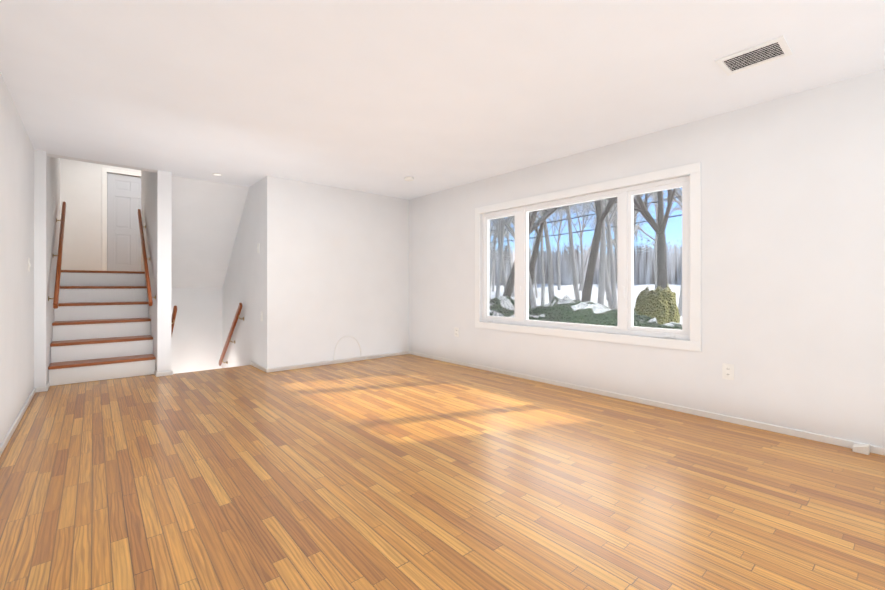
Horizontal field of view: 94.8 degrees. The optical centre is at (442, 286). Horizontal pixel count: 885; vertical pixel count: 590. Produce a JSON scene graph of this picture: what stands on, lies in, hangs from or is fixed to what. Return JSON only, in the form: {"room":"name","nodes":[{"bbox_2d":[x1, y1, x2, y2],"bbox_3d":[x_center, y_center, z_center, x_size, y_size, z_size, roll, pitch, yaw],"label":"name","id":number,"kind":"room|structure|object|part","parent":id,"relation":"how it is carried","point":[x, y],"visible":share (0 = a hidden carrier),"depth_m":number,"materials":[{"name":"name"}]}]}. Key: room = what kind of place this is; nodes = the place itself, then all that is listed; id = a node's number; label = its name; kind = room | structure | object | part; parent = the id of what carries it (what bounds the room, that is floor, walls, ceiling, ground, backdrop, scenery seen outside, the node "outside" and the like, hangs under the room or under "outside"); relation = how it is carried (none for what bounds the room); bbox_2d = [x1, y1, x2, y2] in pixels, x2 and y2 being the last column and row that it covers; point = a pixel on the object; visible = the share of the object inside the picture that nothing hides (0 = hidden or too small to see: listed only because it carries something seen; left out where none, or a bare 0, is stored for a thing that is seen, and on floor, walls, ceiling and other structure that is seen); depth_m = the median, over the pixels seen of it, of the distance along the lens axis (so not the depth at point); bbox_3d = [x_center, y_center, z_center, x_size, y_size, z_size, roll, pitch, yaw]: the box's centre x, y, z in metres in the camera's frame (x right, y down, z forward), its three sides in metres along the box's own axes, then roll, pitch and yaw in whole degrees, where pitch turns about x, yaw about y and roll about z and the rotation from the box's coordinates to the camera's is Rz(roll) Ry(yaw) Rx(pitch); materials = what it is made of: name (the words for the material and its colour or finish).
{"room":"empty living room","nodes":[
{"label":"empty living room","id":0,"kind":"room"},
{"bbox_2d":[0,72,33,444],"bbox_3d":[-1.733,-0.205,1.233,0.127,2.523,7.314,0,0,-41],"label":"wall","id":1,"kind":"structure","parent":0,"point":[16,276],"depth_m":3.08,"materials":[{"name":"paint"}]},
{"bbox_2d":[0,387,39,455],"bbox_3d":[-1.715,1.032,1.331,0.030,0.048,7.187,0,0,-41],"label":"baseboard","id":2,"kind":"structure","parent":1,"relation":"attached to","point":[16,422],"depth_m":3.06,"materials":[{"name":"paint"}]},
{"bbox_2d":[28,258,30,271],"bbox_3d":[-3.754,-0.192,3.702,0.014,0.123,0.076,0,0,-41],"label":"light switch","id":3,"kind":"object","parent":1,"relation":"attached to","point":[29,264],"visible":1,"depth_m":3.69,"materials":[{"name":"plastic"}]},
{"bbox_2d":[34,150,59,387],"bbox_3d":[-4.779,-0.795,4.919,0.127,3.710,2.247,0,0,-41],"label":"wall","id":4,"kind":"structure","parent":0,"point":[46,201],"depth_m":4.10,"materials":[{"name":"paint"}]},
{"bbox_2d":[48,202,65,308],"bbox_3d":[-4.504,-0.441,4.763,0.084,1.350,1.660,0,0,-41],"label":"handrail","id":5,"kind":"object","parent":4,"relation":"attached to","point":[58,274],"visible":0.98,"depth_m":4.63,"materials":[{"name":"brown wood"}]},
{"bbox_2d":[60,158,140,270],"bbox_3d":[-6.392,-1.322,8.310,2.131,2.650,0.127,0,0,-41],"label":"wall","id":6,"kind":"structure","parent":0,"point":[81,189],"depth_m":7.80,"materials":[{"name":"paint"}]},
{"bbox_2d":[102,167,140,270],"bbox_3d":[-6.289,-1.269,8.304,1.007,2.120,0.015,0,0,-41],"label":"door frame","id":7,"kind":"structure","parent":6,"relation":"attached to","point":[104,218],"depth_m":8.01,"materials":[{"name":"paint"}]},
{"bbox_2d":[107,173,140,270],"bbox_3d":[-6.333,-1.232,8.355,0.850,2.037,0.042,0,0,-41],"label":"door","id":8,"kind":"structure","parent":6,"relation":"in","point":[123,229],"depth_m":8.23,"materials":[{"name":"paint"}]},
{"bbox_2d":[47,154,156,172],"bbox_3d":[-3.735,-2.004,4.516,0.933,1.293,0.127,0,0,-41],"label":"wall","id":9,"kind":"structure","parent":0,"point":[97,162],"depth_m":4.47,"materials":[{"name":"paint"}]},
{"bbox_2d":[141,170,171,372],"bbox_3d":[-3.994,-0.105,5.639,0.138,5.088,2.173,0,0,-41],"label":"wall","id":10,"kind":"structure","parent":0,"point":[156,201],"depth_m":4.84,"materials":[{"name":"paint"}]},
{"bbox_2d":[137,209,155,305],"bbox_3d":[-3.862,-0.441,5.313,0.084,1.350,1.660,0,0,-41],"label":"handrail","id":11,"kind":"object","parent":10,"relation":"attached to","point":[148,286],"visible":1,"depth_m":5.14,"materials":[{"name":"brown wood"}]},
{"bbox_2d":[171,306,176,337],"bbox_3d":[-3.756,0.778,5.535,0.084,1.071,1.311,0,0,-41],"label":"handrail","id":12,"kind":"object","parent":10,"relation":"attached to","point":[173,316],"visible":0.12,"depth_m":5.16,"materials":[{"name":"brown wood"}]},
{"bbox_2d":[171,288,221,373],"bbox_3d":[-4.033,1.114,6.491,0.912,2.650,0.127,0,0,-41],"label":"wall","id":13,"kind":"structure","parent":0,"point":[196,341],"depth_m":6.50,"materials":[{"name":"paint"}]},
{"bbox_2d":[172,176,248,287],"bbox_3d":[-3.492,-0.662,5.861,0.912,1.389,1.537,0,0,-41],"label":"ceiling","id":14,"kind":"structure","parent":0,"point":[206,217],"depth_m":5.77,"materials":[{"name":"paint"}]},
{"bbox_2d":[222,178,263,367],"bbox_3d":[-2.932,-0.105,6.005,0.127,5.088,2.300,0,0,-41],"label":"wall","id":15,"kind":"structure","parent":0,"point":[243,284],"depth_m":5.64,"materials":[{"name":"paint"}]},
{"bbox_2d":[219,303,243,365],"bbox_3d":[-3.172,0.756,6.119,0.084,1.054,1.289,0,0,-41],"label":"handrail","id":16,"kind":"object","parent":15,"relation":"attached to","point":[237,314],"visible":1,"depth_m":6.03,"materials":[{"name":"brown wood"}]},
{"bbox_2d":[251,361,264,371],"bbox_3d":[-2.368,1.036,5.239,0.013,0.048,0.654,0,0,-41],"label":"baseboard","id":17,"kind":"structure","parent":15,"relation":"attached to","point":[252,363],"depth_m":5.23,"materials":[{"name":"paint"}]},
{"bbox_2d":[264,176,408,368],"bbox_3d":[-1.377,-0.794,5.739,2.141,3.710,0.127,0,0,-41],"label":"wall","id":18,"kind":"structure","parent":0,"point":[336,264],"depth_m":5.54,"materials":[{"name":"paint"}]},
{"bbox_2d":[265,351,408,372],"bbox_3d":[-1.351,1.037,5.668,2.116,0.048,0.019,0,0,-41],"label":"baseboard","id":19,"kind":"structure","parent":18,"relation":"attached to","point":[405,352],"depth_m":5.54,"materials":[{"name":"paint"}]},
{"bbox_2d":[334,336,360,354],"bbox_3d":[-1.321,0.852,5.680,0.421,0.322,0.008,0,0,-41],"label":"loop","id":20,"kind":"object","parent":18,"relation":"attached to","point":[345,336],"visible":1,"depth_m":5.72,"materials":[{"name":"plastic"}]},
{"bbox_2d":[0,354,884,589],"bbox_3d":[-0.619,1.111,3.295,4.505,0.106,8.999,0,0,-41],"label":"floor","id":21,"kind":"structure","parent":0,"point":[407,472],"depth_m":2.11,"materials":[{"name":"brown wood"}]},
{"bbox_2d":[48,270,155,385],"bbox_3d":[-4.265,0.424,5.133,0.929,1.272,1.461,0,0,-41],"label":"stairs","id":22,"kind":"structure","parent":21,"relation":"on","point":[101,326],"depth_m":5.00,"materials":[{"name":"paint"}]},
{"bbox_2d":[852,444,869,454],"bbox_3d":[2.665,1.029,2.591,0.066,0.057,0.074,0,0,-41],"label":"electrical outlet box","id":23,"kind":"object","parent":21,"relation":"on","point":[862,448],"visible":1,"depth_m":2.57,"materials":[{"name":"plastic"}]},
{"bbox_2d":[0,0,884,199],"bbox_3d":[-0.204,-1.412,2.781,4.208,0.106,7.420,0,0,-41],"label":"ceiling","id":24,"kind":"structure","parent":0,"point":[382,97],"depth_m":2.64,"materials":[{"name":"paint"}]},
{"bbox_2d":[404,176,413,180],"bbox_3d":[-0.420,-1.338,5.094,0.127,0.036,0.127,0,0,-41],"label":"smoke detector","id":25,"kind":"object","parent":24,"relation":"attached to","point":[408,178],"visible":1,"depth_m":5.05,"materials":[{"name":"plastic"}]},
{"bbox_2d":[715,35,792,75],"bbox_3d":[1.839,-1.353,2.409,0.254,0.011,0.318,0,0,-41],"label":"ceiling vent","id":26,"kind":"object","parent":24,"relation":"in","point":[777,48],"visible":1,"depth_m":2.40,"materials":[{"name":"metal"}]},
{"bbox_2d":[409,69,884,447],"bbox_3d":[1.707,-0.796,3.914,0.170,3.710,6.911,0,0,-41],"label":"wall","id":27,"kind":"structure","parent":0,"point":[793,258],"depth_m":3.05,"materials":[{"name":"paint"}]},
{"bbox_2d":[454,327,458,336],"bbox_3d":[0.190,0.626,5.545,0.008,0.123,0.076,0,0,-41],"label":"electrical outlet","id":28,"kind":"object","parent":27,"relation":"attached to","point":[456,332],"visible":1,"depth_m":5.54,"materials":[{"name":"plastic"}]},
{"bbox_2d":[475,162,700,351],"bbox_3d":[1.304,-0.237,4.322,0.123,1.542,2.576,0,0,-41],"label":"window","id":29,"kind":"structure","parent":27,"relation":"in","point":[690,185],"depth_m":3.86,"materials":[{"name":"paint"}]},
{"bbox_3d":[1.323,-0.237,4.339,0.006,1.277,2.311,0,0,-41],"label":"glass","id":30,"kind":"part","parent":29,"relation":"part of","materials":[{"name":"glass"}]},
{"bbox_2d":[409,351,884,455],"bbox_3d":[1.636,1.035,3.852,0.016,0.048,6.657,0,0,-41],"label":"baseboard","id":31,"kind":"structure","parent":27,"relation":"attached to","point":[801,434],"depth_m":3.39,"materials":[{"name":"paint"}]},
{"bbox_2d":[722,363,733,379],"bbox_3d":[2.224,0.666,3.170,0.008,0.123,0.076,0,0,-41],"label":"electrical outlet","id":32,"kind":"object","parent":27,"relation":"attached to","point":[728,371],"visible":1,"depth_m":3.17,"materials":[{"name":"plastic"}]},
{"label":"outside","id":33,"kind":"structure","parent":0,"visible":0},
{"bbox_2d":[490,188,681,329],"bbox_3d":[22.535,-5.733,36.640,74.020,15.975,90.100,0,0,-41],"label":"trees","id":34,"kind":"object","parent":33,"point":[594,291],"depth_m":15.68,"materials":[{"name":"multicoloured plant"}]}
]}

